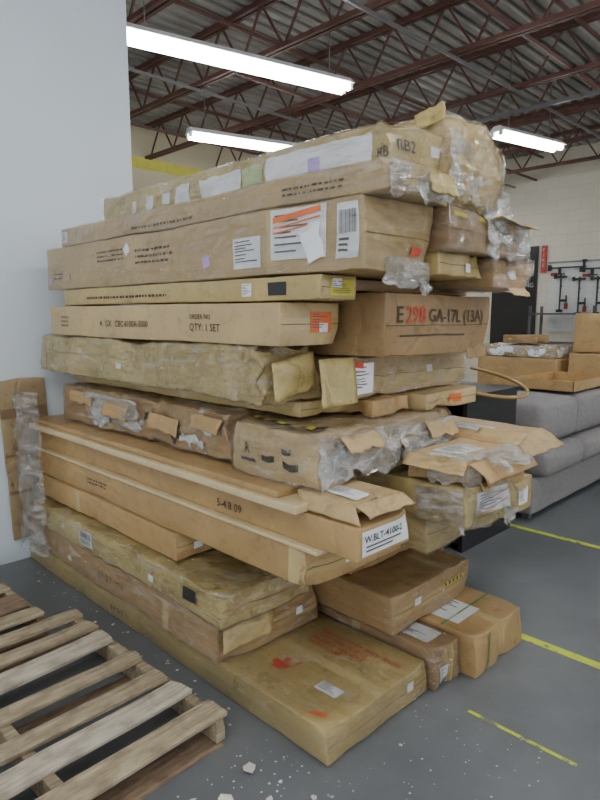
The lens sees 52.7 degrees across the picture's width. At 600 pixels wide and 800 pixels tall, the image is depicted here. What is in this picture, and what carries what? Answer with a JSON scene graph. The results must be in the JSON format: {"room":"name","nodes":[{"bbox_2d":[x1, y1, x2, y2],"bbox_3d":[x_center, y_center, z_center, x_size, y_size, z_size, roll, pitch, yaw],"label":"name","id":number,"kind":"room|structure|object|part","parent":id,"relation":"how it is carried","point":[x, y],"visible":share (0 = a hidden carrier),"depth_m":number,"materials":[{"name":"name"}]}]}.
{"room":"warehouse","nodes":[
{"label":"warehouse","id":0,"kind":"room"},
{"bbox_2d":[0,0,132,564],"bbox_3d":[-3.475,-0.937,2.178,0.150,4.450,6.320,8,11,44],"label":"wall","id":1,"kind":"structure","parent":0,"point":[65,132],"depth_m":3.89,"materials":[{"name":"white paint"}]},
{"bbox_2d":[130,125,255,189],"bbox_3d":[-3.535,-1.819,8.456,0.200,4.450,15.200,8,11,44],"label":"wall","id":2,"kind":"structure","parent":0,"point":[202,156],"depth_m":9.52,"materials":[{"name":"beige paint"}]},
{"bbox_2d":[131,156,203,175],"bbox_3d":[-2.082,-3.640,9.517,0.010,0.160,2.700,8,11,44],"label":"wall stripe","id":3,"kind":"structure","parent":2,"relation":"attached to","point":[137,162],"depth_m":9.45,"materials":[{"name":"paint"}]},
{"bbox_2d":[0,479,599,799],"bbox_3d":[1.237,1.097,4.046,13.700,0.102,15.200,8,11,44],"label":"floor","id":4,"kind":"structure","parent":0,"point":[549,698],"depth_m":2.46,"materials":[{"name":"concrete"}]},
{"bbox_2d":[0,580,46,653],"bbox_3d":[-2.058,1.138,2.936,1.005,0.136,1.232,7,11,42],"label":"wooden pallet","id":5,"kind":"object","parent":4,"relation":"on","point":[15,610],"visible":0.82,"depth_m":3.03,"materials":[{"name":"brown wood"}]},
{"bbox_2d":[0,608,226,799],"bbox_3d":[-1.116,1.234,2.252,1.197,0.136,1.202,7,11,42],"label":"wooden pallet","id":6,"kind":"object","parent":4,"relation":"on","point":[81,638],"visible":1,"depth_m":2.25,"materials":[{"name":"brown wood"}]},
{"bbox_2d":[30,538,426,765],"bbox_3d":[-0.624,1.084,3.307,2.690,0.151,0.647,8,11,44],"label":"cardboard box","id":7,"kind":"object","parent":4,"relation":"on","point":[326,684],"visible":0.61,"depth_m":2.52,"materials":[{"name":"brown cardboard"}]},
{"bbox_2d":[0,377,47,540],"bbox_3d":[-1.765,0.378,3.949,0.023,1.052,0.326,8,11,44],"label":"cardboard sheet","id":8,"kind":"object","parent":7,"relation":"on","point":[34,387],"visible":0.61,"depth_m":3.91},
{"bbox_2d":[31,517,318,660],"bbox_3d":[-0.812,0.908,3.419,2.010,0.190,0.615,8,11,44],"label":"cardboard box","id":9,"kind":"object","parent":7,"relation":"on","point":[201,636],"visible":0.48,"depth_m":2.85,"materials":[{"name":"brown cardboard"}]},
{"bbox_2d":[33,496,310,630],"bbox_3d":[-0.806,0.763,3.329,1.960,0.164,0.552,8,11,44],"label":"cardboard box","id":10,"kind":"object","parent":9,"relation":"on","point":[221,589],"visible":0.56,"depth_m":2.79,"materials":[{"name":"brown cardboard"}]},
{"bbox_2d":[11,389,43,544],"bbox_3d":[-1.678,0.437,3.718,0.414,1.000,0.088,8,11,44],"label":"film","id":11,"kind":"object","parent":10,"relation":"attached to","point":[18,449],"visible":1,"depth_m":3.81,"materials":[{"name":"clear plastic"}]},
{"bbox_2d":[79,529,89,543],"bbox_3d":[-1.187,0.748,3.331,0.006,0.069,0.131,-7,11,-43],"label":"print","id":12,"kind":"object","parent":10,"relation":"attached to","point":[84,534],"depth_m":3.33,"materials":[{"name":"grey paper"}]},
{"bbox_2d":[39,473,213,560],"bbox_3d":[-1.031,0.600,3.483,1.579,0.138,0.300,8,11,44],"label":"cardboard box","id":13,"kind":"object","parent":10,"relation":"on","point":[160,538],"visible":0.41,"depth_m":3.17,"materials":[{"name":"brown cardboard"}]},
{"bbox_3d":[-0.607,0.564,3.748,1.801,0.134,0.620,8,11,44],"label":"cardboard box","id":14,"kind":"object","parent":10,"relation":"on","visible":0},
{"bbox_2d":[37,449,400,584],"bbox_3d":[-0.633,0.482,3.288,2.472,0.150,0.584,8,11,44],"label":"cardboard box","id":15,"kind":"object","parent":14,"relation":"on","point":[293,565],"visible":0.36,"depth_m":2.63,"materials":[{"name":"brown cardboard"}]},
{"bbox_2d":[87,478,105,488],"bbox_3d":[-1.137,0.467,3.381,0.222,0.032,0.003,8,11,44],"label":"print","id":16,"kind":"object","parent":15,"relation":"attached to","point":[94,483],"depth_m":3.38,"materials":[{"name":"brown"}]},
{"bbox_2d":[35,445,327,556],"bbox_3d":[-0.726,0.417,3.152,2.518,0.018,0.296,8,11,44],"label":"plank","id":17,"kind":"object","parent":15,"relation":"on","point":[309,549],"visible":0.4,"depth_m":2.69,"materials":[{"name":"beige wood"}]},
{"bbox_2d":[39,431,408,562],"bbox_3d":[-0.642,0.353,3.103,2.688,0.124,0.310,8,11,44],"label":"cardboard box","id":18,"kind":"object","parent":17,"relation":"on","point":[383,532],"visible":0.46,"depth_m":2.34,"materials":[{"name":"brown cardboard"}]},
{"bbox_2d":[29,422,308,515],"bbox_3d":[-0.766,0.266,3.149,2.437,0.035,0.326,8,11,44],"label":"board","id":19,"kind":"object","parent":18,"relation":"on","point":[291,504],"visible":0.38,"depth_m":2.62,"materials":[{"name":"beige wood"}]},
{"bbox_2d":[32,414,304,496],"bbox_3d":[-0.800,0.227,3.196,2.320,0.030,0.301,8,11,44],"label":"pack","id":20,"kind":"object","parent":19,"relation":"on","point":[191,460],"visible":0.48,"depth_m":2.84},
{"bbox_2d":[63,380,279,460],"bbox_3d":[-0.610,0.044,3.473,1.710,0.260,0.852,8,11,44],"label":"cardboard box","id":21,"kind":"object","parent":20,"relation":"on","point":[203,427],"visible":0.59,"depth_m":3.11,"materials":[{"name":"brown cardboard"}]},
{"bbox_2d":[74,376,346,416],"bbox_3d":[-0.388,-0.109,3.533,2.078,0.070,0.980,8,11,44],"label":"cardboard box","id":22,"kind":"object","parent":21,"relation":"on","point":[299,408],"visible":0.11,"depth_m":2.65,"materials":[{"name":"brown cardboard"}]},
{"bbox_2d":[39,333,321,403],"bbox_3d":[-0.788,-0.214,3.188,2.236,0.265,0.359,8,11,44],"label":"cardboard box","id":23,"kind":"object","parent":22,"relation":"on","point":[242,373],"visible":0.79,"depth_m":2.69,"materials":[{"name":"brown cardboard"}]},
{"bbox_2d":[51,302,337,346],"bbox_3d":[-0.675,-0.397,3.076,2.034,0.170,0.335,8,11,44],"label":"cardboard box","id":24,"kind":"object","parent":23,"relation":"on","point":[277,324],"visible":1,"depth_m":2.55,"materials":[{"name":"brown cardboard"}]},
{"bbox_2d":[65,273,355,305],"bbox_3d":[-0.598,-0.518,2.956,2.108,0.097,0.202,8,11,44],"label":"cardboard box","id":25,"kind":"object","parent":24,"relation":"on","point":[303,287],"visible":0.98,"depth_m":2.52,"materials":[{"name":"brown cardboard"}]},
{"bbox_2d":[87,294,165,299],"bbox_3d":[-0.917,-0.533,3.136,0.805,0.013,0.003,8,11,44],"label":"print","id":26,"kind":"object","parent":25,"relation":"attached to","point":[89,296],"depth_m":3.11,"materials":[{"name":"brown paint"}]},
{"bbox_2d":[47,194,432,294],"bbox_3d":[-0.532,-0.662,3.012,2.549,0.335,0.417,8,11,44],"label":"cardboard box","id":27,"kind":"object","parent":25,"relation":"on","point":[366,235],"visible":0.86,"depth_m":2.32,"materials":[{"name":"brown cardboard"}]},
{"bbox_2d":[96,248,122,261],"bbox_3d":[-1.006,-0.762,3.194,0.285,0.059,0.002,8,11,44],"label":"print","id":28,"kind":"object","parent":27,"relation":"attached to","point":[102,254],"depth_m":3.19,"materials":[{"name":"brown"}]},
{"bbox_2d":[134,245,170,263],"bbox_3d":[-0.706,-0.696,2.909,0.325,0.075,0.006,8,11,44],"label":"print","id":29,"kind":"object","parent":27,"relation":"attached to","point":[143,254],"depth_m":2.91,"materials":[{"name":"brown"}]},
{"bbox_2d":[235,241,256,263],"bbox_3d":[-0.218,-0.589,2.420,0.136,0.085,0.001,8,11,44],"label":"print","id":30,"kind":"object","parent":27,"relation":"attached to","point":[245,251],"depth_m":2.42,"materials":[{"name":"grey paper"}]},
{"bbox_2d":[60,156,458,246],"bbox_3d":[-0.419,-0.844,2.875,2.424,0.142,0.419,8,11,44],"label":"cardboard box","id":31,"kind":"object","parent":27,"relation":"on","point":[379,176],"visible":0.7,"depth_m":2.21,"materials":[{"name":"brown cardboard"}]},
{"bbox_2d":[131,215,191,229],"bbox_3d":[-0.656,-0.829,2.841,0.518,0.017,0.010,8,11,44],"label":"print","id":32,"kind":"object","parent":31,"relation":"attached to","point":[165,222],"depth_m":2.82,"materials":[{"name":"brown"}]},
{"bbox_2d":[102,120,444,219],"bbox_3d":[-0.261,-0.985,2.867,2.034,0.177,0.422,8,11,44],"label":"cardboard box","id":33,"kind":"object","parent":31,"relation":"on","point":[395,139],"visible":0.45,"depth_m":2.35,"materials":[{"name":"brown cardboard"}]},
{"bbox_2d":[283,177,342,197],"bbox_3d":[0.041,-0.750,2.142,0.003,0.031,0.304,-8,11,-43],"label":"print","id":34,"kind":"object","parent":31,"relation":"attached to","point":[317,186],"depth_m":2.14,"materials":[{"name":"brown"}]},
{"bbox_2d":[274,214,307,253],"bbox_3d":[-0.021,-0.613,2.216,0.002,0.141,0.215,-8,11,-44],"label":"print","id":35,"kind":"object","parent":27,"relation":"attached to","point":[290,230],"depth_m":2.23,"materials":[{"name":"grey paper"}]},
{"bbox_2d":[338,207,357,250],"bbox_3d":[0.161,-0.574,2.040,0.084,0.140,0.002,8,11,44],"label":"print","id":36,"kind":"object","parent":27,"relation":"attached to","point":[347,216],"depth_m":2.04,"materials":[{"name":"grey paper"}]},
{"bbox_2d":[333,280,350,292],"bbox_3d":[0.156,-0.417,2.229,0.004,0.043,0.096,8,11,44],"label":"print","id":37,"kind":"object","parent":25,"relation":"attached to","point":[339,286],"depth_m":2.23,"materials":[{"name":"yellow paper"}]},
{"bbox_2d":[312,314,325,327],"bbox_3d":[0.076,-0.314,2.394,0.001,0.054,0.079,8,11,44],"label":"print","id":38,"kind":"object","parent":24,"relation":"attached to","point":[318,320],"depth_m":2.39,"materials":[{"name":"orange paper"}]},
{"bbox_2d":[316,351,464,408],"bbox_3d":[-0.094,-0.195,3.283,1.652,0.197,1.118,8,11,44],"label":"cardboard box","id":39,"kind":"object","parent":22,"relation":"on","point":[345,380],"visible":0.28,"depth_m":2.65,"materials":[{"name":"brown cardboard"}]},
{"bbox_2d":[193,293,488,358],"bbox_3d":[0.074,-0.395,3.226,1.608,0.297,0.839,8,11,44],"label":"cardboard box","id":40,"kind":"object","parent":39,"relation":"on","point":[370,324],"visible":0.5,"depth_m":2.54,"materials":[{"name":"brown cardboard"}]},
{"bbox_2d":[356,280,465,295],"bbox_3d":[-0.177,-0.606,3.449,1.998,0.055,0.898,8,11,44],"label":"cardboard box","id":41,"kind":"object","parent":40,"relation":"on","point":[362,286],"visible":0.11,"depth_m":2.64,"materials":[{"name":"brown cardboard"}]},
{"bbox_2d":[356,253,479,281],"bbox_3d":[0.190,-0.602,2.886,1.311,0.101,0.371,8,11,44],"label":"cardboard box","id":42,"kind":"object","parent":41,"relation":"on","point":[443,266],"visible":0.16,"depth_m":2.42,"materials":[{"name":"brown cardboard"}]},
{"bbox_2d":[426,205,538,261],"bbox_3d":[0.322,-0.733,2.947,1.401,0.196,0.733,8,11,44],"label":"cardboard box","id":43,"kind":"object","parent":42,"relation":"on","point":[453,229],"visible":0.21,"depth_m":2.40,"materials":[{"name":"brown cardboard"}]},
{"bbox_2d":[408,101,512,231],"bbox_3d":[0.418,-0.951,2.686,0.953,0.459,0.638,8,11,44],"label":"cardboard box","id":44,"kind":"object","parent":43,"relation":"on","point":[475,160],"visible":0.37,"depth_m":2.31,"materials":[{"name":"brown cardboard"}]},
{"bbox_2d":[403,257,533,296],"bbox_3d":[0.486,-0.610,3.135,1.384,0.176,0.384,8,11,44],"label":"cardboard box","id":45,"kind":"object","parent":40,"relation":"on","point":[500,275],"visible":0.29,"depth_m":2.69,"materials":[{"name":"brown cardboard"}]},
{"bbox_2d":[356,366,369,388],"bbox_3d":[0.258,-0.096,2.530,0.085,0.095,0.030,-4,9,-28],"label":"print","id":46,"kind":"object","parent":39,"relation":"attached to","point":[362,372],"depth_m":2.53,"materials":[{"name":"grey paper"}]},
{"bbox_2d":[297,480,414,526],"bbox_3d":[0.199,0.369,2.256,0.350,0.068,0.299,8,11,44],"label":"cardboard box","id":47,"kind":"object","parent":18,"relation":"on","point":[344,502],"visible":0.92,"depth_m":2.19,"materials":[{"name":"brown cardboard"}]},
{"bbox_2d":[367,532,400,551],"bbox_3d":[0.300,0.505,2.158,0.001,0.022,0.201,8,11,44],"label":"print","id":48,"kind":"object","parent":18,"relation":"attached to","point":[381,542],"depth_m":2.16,"materials":[{"name":"grey paper"}]},
{"bbox_2d":[318,682,332,693],"bbox_3d":[0.112,1.140,2.398,0.080,0.001,0.042,8,11,44],"label":"print","id":49,"kind":"object","parent":7,"relation":"on","point":[323,687],"depth_m":2.40,"materials":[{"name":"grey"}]},
{"bbox_2d":[16,566,541,799],"bbox_3d":[-0.611,1.206,2.859,3.134,0.010,1.281,8,11,44],"label":"debris","id":50,"kind":"object","parent":4,"relation":"on","point":[249,767],"visible":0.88,"depth_m":2.13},
{"bbox_2d":[317,603,460,691],"bbox_3d":[0.249,1.098,3.028,1.144,0.208,0.213,8,11,44],"label":"cardboard box","id":51,"kind":"object","parent":4,"relation":"on","point":[439,650],"visible":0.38,"depth_m":2.68,"materials":[{"name":"brown cardboard"}]},
{"bbox_2d":[417,586,520,678],"bbox_3d":[0.477,1.057,3.272,1.299,0.201,0.449,8,11,44],"label":"cardboard box","id":52,"kind":"object","parent":4,"relation":"on","point":[487,626],"visible":0.39,"depth_m":2.83,"materials":[{"name":"brown cardboard"}]},
{"bbox_2d":[312,548,468,636],"bbox_3d":[0.134,0.858,3.377,1.442,0.193,0.662,8,11,44],"label":"cardboard box","id":53,"kind":"object","parent":52,"relation":"on","point":[390,595],"visible":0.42,"depth_m":2.86,"materials":[{"name":"brown cardboard"}]},
{"bbox_2d":[348,546,409,574],"bbox_3d":[0.053,0.645,3.465,1.149,0.212,0.599,8,11,44],"label":"cardboard box","id":54,"kind":"object","parent":53,"relation":"on","point":[385,557],"visible":0.03,"depth_m":3.01,"materials":[{"name":"brown cardboard"}]},
{"bbox_2d":[401,512,498,554],"bbox_3d":[0.337,0.488,3.208,1.298,0.188,0.648,8,11,44],"label":"cardboard box","id":55,"kind":"object","parent":54,"relation":"on","point":[425,537],"visible":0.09,"depth_m":2.62,"materials":[{"name":"brown cardboard"}]},
{"bbox_2d":[356,466,518,535],"bbox_3d":[0.408,0.379,2.924,1.177,0.233,0.476,8,11,44],"label":"cardboard box","id":56,"kind":"object","parent":55,"relation":"on","point":[456,505],"visible":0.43,"depth_m":2.51,"materials":[{"name":"brown cardboard"}]},
{"bbox_2d":[229,405,458,495],"bbox_3d":[0.234,0.168,2.728,0.589,0.256,0.995,8,11,44],"label":"cardboard box","id":57,"kind":"object","parent":56,"relation":"on","point":[320,452],"visible":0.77,"depth_m":2.45,"materials":[{"name":"brown cardboard"}]},
{"bbox_2d":[241,448,301,472],"bbox_3d":[-0.121,0.217,2.405,0.357,0.087,0.007,8,11,44],"label":"print","id":58,"kind":"object","parent":57,"relation":"attached to","point":[283,460],"depth_m":2.39},
{"bbox_2d":[338,393,406,416],"bbox_3d":[0.334,0.013,2.723,0.218,0.075,0.276,8,11,44],"label":"cardboard box","id":59,"kind":"object","parent":57,"relation":"on","point":[376,405],"visible":0.72,"depth_m":2.64,"materials":[{"name":"brown cardboard"}]},
{"bbox_2d":[395,384,475,409],"bbox_3d":[0.657,-0.020,2.942,0.199,0.082,0.442,8,11,44],"label":"cardboard box","id":60,"kind":"object","parent":57,"relation":"on","point":[432,397],"visible":0.69,"depth_m":2.84,"materials":[{"name":"brown cardboard"}]},
{"bbox_2d":[402,427,537,491],"bbox_3d":[0.760,0.261,2.590,0.420,0.188,0.614,8,11,44],"label":"cardboard box","id":61,"kind":"object","parent":56,"relation":"on","point":[467,462],"visible":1,"depth_m":2.50,"materials":[{"name":"brown cardboard"}]},
{"bbox_2d":[441,443,477,451],"bbox_3d":[0.691,0.207,2.629,0.117,0.008,0.148,8,11,44],"label":"print","id":62,"kind":"object","parent":61,"relation":"on","point":[454,447],"depth_m":2.63,"materials":[{"name":"grey paper"}]},
{"bbox_2d":[478,490,503,514],"bbox_3d":[0.793,0.419,2.518,0.024,0.090,0.189,8,11,44],"label":"print","id":63,"kind":"object","parent":56,"relation":"attached to","point":[492,501],"depth_m":2.52,"materials":[{"name":"grey paper"}]},
{"bbox_2d":[514,471,525,491],"bbox_3d":[0.680,0.318,3.279,1.028,0.183,0.410,8,11,44],"label":"cardboard box","id":64,"kind":"object","parent":55,"relation":"on","point":[520,478],"visible":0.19,"depth_m":3.02,"materials":[{"name":"brown cardboard"}]},
{"bbox_2d":[450,416,564,456],"bbox_3d":[0.844,0.183,3.073,0.815,0.133,0.465,8,11,44],"label":"cardboard box","id":65,"kind":"object","parent":64,"relation":"on","point":[538,440],"visible":0.43,"depth_m":2.92,"materials":[{"name":"brown cardboard"}]},
{"bbox_2d":[437,381,520,552],"bbox_3d":[1.082,0.432,4.545,0.790,1.080,0.750,8,11,44],"label":"base cabinet","id":66,"kind":"object","parent":4,"relation":"on","point":[482,408],"visible":0.17,"depth_m":4.29,"materials":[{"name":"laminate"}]},
{"bbox_2d":[470,366,529,398],"bbox_3d":[1.395,-0.122,4.303,0.452,0.169,0.814,3,9,21],"label":"bentwood chair arm","id":67,"kind":"object","parent":66,"relation":"on","point":[522,385],"visible":0.91,"depth_m":4.27,"materials":[{"name":"brown wood"}]},
{"bbox_2d":[515,387,599,518],"bbox_3d":[2.278,0.329,5.740,1.155,0.951,2.312,8,11,44],"label":"sofa","id":68,"kind":"object","parent":4,"relation":"on","point":[573,419],"visible":0.48,"depth_m":4.92,"materials":[{"name":"fabric"}]},
{"bbox_2d":[515,390,576,438],"bbox_3d":[1.793,0.124,5.112,0.837,0.371,0.784,8,11,44],"label":"cushion","id":69,"kind":"object","parent":68,"relation":"on","point":[554,413],"depth_m":4.76,"materials":[{"name":"grey fabric"}]},
{"bbox_2d":[525,436,582,477],"bbox_3d":[1.784,0.419,5.157,1.018,0.262,0.775,8,11,44],"label":"seat cushion","id":70,"kind":"object","parent":68,"relation":"on","point":[555,461],"depth_m":4.70,"materials":[{"name":"grey fabric"}]},
{"bbox_2d":[511,371,599,392],"bbox_3d":[2.422,-0.176,5.598,0.550,0.090,0.900,8,11,44],"label":"cardboard tray","id":71,"kind":"object","parent":68,"relation":"on","point":[571,382],"visible":0.9,"depth_m":5.39,"materials":[{"name":"brown cardboard"}]},
{"bbox_2d":[521,388,599,431],"bbox_3d":[2.328,0.053,5.646,0.836,0.371,0.785,8,11,44],"label":"cushion","id":72,"kind":"object","parent":68,"relation":"on","point":[588,401],"depth_m":5.26,"materials":[{"name":"grey fabric"}]},
{"bbox_2d":[565,425,599,460],"bbox_3d":[2.321,0.343,5.689,1.011,0.257,0.773,8,11,44],"label":"seat cushion","id":73,"kind":"object","parent":68,"relation":"on","point":[589,436],"depth_m":5.21,"materials":[{"name":"grey fabric"}]},
{"bbox_2d":[527,305,596,344],"bbox_3d":[4.526,-0.729,10.394,1.100,1.750,0.500,8,11,44],"label":"shelf unit","id":74,"kind":"object","parent":4,"relation":"on","point":[541,313],"visible":0.3,"depth_m":10.45,"materials":[{"name":"grey dark painted metal"}]},
{"bbox_3d":[3.988,-0.758,10.604,0.040,1.750,0.040,8,11,44],"label":"post","id":75,"kind":"part","parent":74,"relation":"part of","materials":[{"name":"grey metal"}]},
{"bbox_3d":[4.313,-0.803,10.926,0.040,1.750,0.040,8,11,44],"label":"post","id":76,"kind":"part","parent":74,"relation":"part of","materials":[{"name":"grey metal"}]},
{"bbox_3d":[4.526,-1.462,10.291,1.100,0.030,0.500,8,11,44],"label":"shelf","id":77,"kind":"part","parent":74,"relation":"part of","materials":[{"name":"grey metal"}]},
{"bbox_3d":[4.526,-0.966,10.361,1.100,0.030,0.500,8,11,44],"label":"shelf","id":78,"kind":"part","parent":74,"relation":"part of","materials":[{"name":"grey metal"}]},
{"bbox_2d":[568,352,599,373],"bbox_3d":[3.448,0.044,6.950,0.550,1.183,0.600,8,11,44],"label":"cardboard box","id":79,"kind":"object","parent":4,"relation":"on","point":[579,362],"visible":0.16,"depth_m":6.75,"materials":[{"name":"brown cardboard"}]},
{"bbox_2d":[573,313,599,352],"bbox_3d":[3.437,-0.760,6.847,0.478,0.440,0.499,8,11,44],"label":"cardboard box","id":80,"kind":"object","parent":79,"relation":"on","point":[587,325],"visible":1,"depth_m":6.74,"materials":[{"name":"brown cardboard"}]},
{"bbox_3d":[0.424,0.772,4.000,0.951,0.563,0.450,8,11,44],"label":"cardboard box","id":81,"kind":"object","parent":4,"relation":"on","visible":0},
{"bbox_2d":[497,473,532,517],"bbox_3d":[0.664,0.444,3.632,1.339,0.190,0.362,8,11,44],"label":"cardboard box","id":82,"kind":"object","parent":81,"relation":"on","point":[524,496],"visible":0.18,"depth_m":3.23,"materials":[{"name":"brown cardboard"}]},
{"bbox_3d":[2.811,0.168,7.610,1.150,0.754,0.800,8,11,44],"label":"cardboard box","id":83,"kind":"object","parent":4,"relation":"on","visible":0},
{"bbox_2d":[477,355,568,384],"bbox_3d":[2.812,-0.371,7.498,1.000,0.352,0.649,8,11,44],"label":"cardboard box","id":84,"kind":"object","parent":83,"relation":"on","point":[511,367],"visible":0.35,"depth_m":7.29,"materials":[{"name":"brown cardboard"}]},
{"bbox_2d":[484,342,572,358],"bbox_3d":[2.776,-0.608,7.434,0.925,0.185,0.570,8,11,44],"label":"cardboard box","id":85,"kind":"object","parent":84,"relation":"on","point":[553,351],"visible":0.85,"depth_m":7.23,"materials":[{"name":"brown cardboard"}]},
{"bbox_2d":[503,334,548,343],"bbox_3d":[2.758,-0.745,7.394,0.394,0.103,0.395,8,11,44],"label":"cardboard box","id":86,"kind":"object","parent":85,"relation":"on","point":[517,338],"visible":1,"depth_m":7.26,"materials":[{"name":"brown cardboard"}]},
{"bbox_2d":[126,0,599,159],"bbox_3d":[1.266,-3.374,3.389,13.780,0.060,15.200,8,11,44],"label":"ceiling","id":87,"kind":"structure","parent":0,"point":[175,19],"depth_m":6.92,"materials":[{"name":"grey metal"}]},
{"bbox_2d":[126,0,176,24],"bbox_3d":[0.780,-3.015,2.787,13.608,0.495,0.091,8,11,44],"label":"joist","id":88,"kind":"object","parent":87,"relation":"attached to","point":[153,7],"visible":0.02,"depth_m":4.77,"materials":[{"name":"red metal"}]},
{"bbox_2d":[127,0,354,94],"bbox_3d":[-0.438,-3.093,4.785,2.025,0.906,0.220,-5,9,-31],"label":"fluorescent light","id":89,"kind":"object","parent":87,"relation":"hanging from","point":[138,36],"visible":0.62,"depth_m":4.75,"materials":[{"name":"white plastic"}]},
{"bbox_2d":[185,63,304,150],"bbox_3d":[-0.594,-3.409,7.033,1.481,0.906,0.220,-4,9,-28],"label":"fluorescent light","id":90,"kind":"object","parent":87,"relation":"hanging from","point":[192,133],"visible":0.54,"depth_m":6.95,"materials":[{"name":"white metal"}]},
{"bbox_2d":[128,0,401,119],"bbox_3d":[1.629,-3.133,3.627,13.608,0.495,0.091,8,11,44],"label":"joist","id":91,"kind":"object","parent":87,"relation":"attached to","point":[257,6],"visible":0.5,"depth_m":5.72,"materials":[{"name":"red metal"}]},
{"bbox_2d":[128,0,599,187],"bbox_3d":[0.218,-3.071,5.317,14.975,0.062,10.704,-1,8,-8],"label":"conduit","id":92,"kind":"object","parent":87,"relation":"attached to","point":[354,3],"visible":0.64,"depth_m":6.37,"materials":[{"name":"grey metal"}]},
{"bbox_2d":[144,0,599,159],"bbox_3d":[2.478,-3.251,4.467,13.608,0.495,0.091,8,11,44],"label":"joist","id":93,"kind":"object","parent":87,"relation":"attached to","point":[442,6],"visible":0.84,"depth_m":6.10,"materials":[{"name":"red metal"}]},
{"bbox_2d":[210,10,599,169],"bbox_3d":[3.326,-3.369,5.308,13.608,0.495,0.091,8,11,44],"label":"joist","id":94,"kind":"object","parent":87,"relation":"attached to","point":[560,28],"visible":0.61,"depth_m":6.74,"materials":[{"name":"red metal"}]},
{"bbox_2d":[301,60,599,143],"bbox_3d":[4.175,-3.487,6.148,13.608,0.495,0.091,8,11,44],"label":"joist","id":95,"kind":"object","parent":87,"relation":"attached to","point":[580,109],"visible":0.15,"depth_m":7.34,"materials":[{"name":"red metal"}]},
{"bbox_2d":[489,54,566,151],"bbox_3d":[2.638,-3.394,6.928,1.126,0.906,0.220,-5,9,-32],"label":"fluorescent light","id":96,"kind":"object","parent":87,"relation":"hanging from","point":[503,133],"visible":0.91,"depth_m":6.89,"materials":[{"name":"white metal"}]},
{"bbox_2d":[484,96,599,155],"bbox_3d":[5.023,-3.605,6.988,13.608,0.495,0.091,8,11,44],"label":"joist","id":97,"kind":"object","parent":87,"relation":"attached to","point":[596,99],"visible":0.25,"depth_m":8.41,"materials":[{"name":"red metal"}]},
{"bbox_2d":[500,124,599,173],"bbox_3d":[5.872,-3.723,7.829,13.608,0.495,0.091,8,11,44],"label":"joist","id":98,"kind":"object","parent":87,"relation":"attached to","point":[595,126],"visible":0.28,"depth_m":9.54,"materials":[{"name":"red metal"}]},
{"bbox_3d":[-0.917,-2.779,1.106,13.608,0.495,0.091,8,11,44],"label":"joist","id":99,"kind":"object","parent":87,"relation":"attached to","visible":0},
{"bbox_2d":[129,0,599,180],"bbox_3d":[0.778,-3.140,3.843,9.530,0.400,14.900,8,11,44],"label":"joist bridging","id":100,"kind":"object","parent":99,"relation":"attached to","point":[480,3],"visible":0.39,"depth_m":6.39,"materials":[{"name":"red metal"}]},
{"bbox_2d":[462,142,599,381],"bbox_3d":[6.612,-1.883,8.911,13.500,4.450,0.200,8,11,44],"label":"wall","id":101,"kind":"structure","parent":0,"point":[563,202],"depth_m":10.70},
{"bbox_2d":[490,246,538,343],"bbox_3d":[4.000,-1.420,11.430,0.870,2.830,0.036,8,11,44],"label":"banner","id":102,"kind":"object","parent":101,"relation":"attached to","point":[509,312],"visible":0.2,"depth_m":11.37,"materials":[{"name":"fabric"}]},
{"bbox_2d":[540,245,547,272],"bbox_3d":[4.385,-2.530,10.892,0.090,0.480,0.045,8,11,44],"label":"wall sign","id":103,"kind":"object","parent":101,"relation":"attached to","point":[545,247],"visible":1,"depth_m":10.88,"materials":[{"name":"red plastic"}]},
{"bbox_2d":[546,259,599,331],"bbox_3d":[5.755,-1.669,9.612,3.690,1.230,0.069,8,11,44],"label":"pegboard","id":104,"kind":"object","parent":101,"relation":"attached to","point":[555,323],"visible":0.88,"depth_m":10.61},
{"bbox_2d":[554,274,567,311],"bbox_3d":[4.596,-1.877,10.679,0.255,0.655,0.074,8,11,44],"label":"clamp","id":105,"kind":"object","parent":104,"relation":"attached to","point":[555,276],"visible":1,"depth_m":10.65,"materials":[{"name":"black metal"}]},
{"bbox_2d":[548,259,586,275],"bbox_3d":[4.656,-2.304,10.558,0.074,0.255,0.655,-8,11,-44],"label":"clamp","id":106,"kind":"object","parent":104,"relation":"attached to","point":[584,261],"visible":1,"depth_m":10.62,"materials":[{"name":"black metal"}]},
{"bbox_3d":[5.755,-2.263,9.528,3.690,0.030,0.069,8,11,44],"label":"rail","id":107,"kind":"part","parent":104,"relation":"part of","materials":[{"name":"white metal"}]},
{"bbox_2d":[572,277,585,312],"bbox_3d":[4.822,-1.796,10.462,0.255,0.655,0.074,8,11,44],"label":"clamp","id":108,"kind":"object","parent":104,"relation":"attached to","point":[573,278],"visible":0.89,"depth_m":10.43,"materials":[{"name":"black metal"}]},
{"bbox_2d":[579,266,599,276],"bbox_3d":[5.045,-2.211,10.178,0.074,0.255,0.655,-8,11,-44],"label":"clamp","id":109,"kind":"object","parent":104,"relation":"hanging from","point":[581,267],"visible":1,"depth_m":10.29,"materials":[{"name":"black metal"}]},
{"bbox_2d":[590,276,599,312],"bbox_3d":[5.034,-1.766,10.252,0.255,0.655,0.074,8,11,44],"label":"clamp","id":110,"kind":"object","parent":104,"relation":"hanging from","point":[591,277],"visible":0.78,"depth_m":10.24,"materials":[{"name":"black metal"}]}
]}

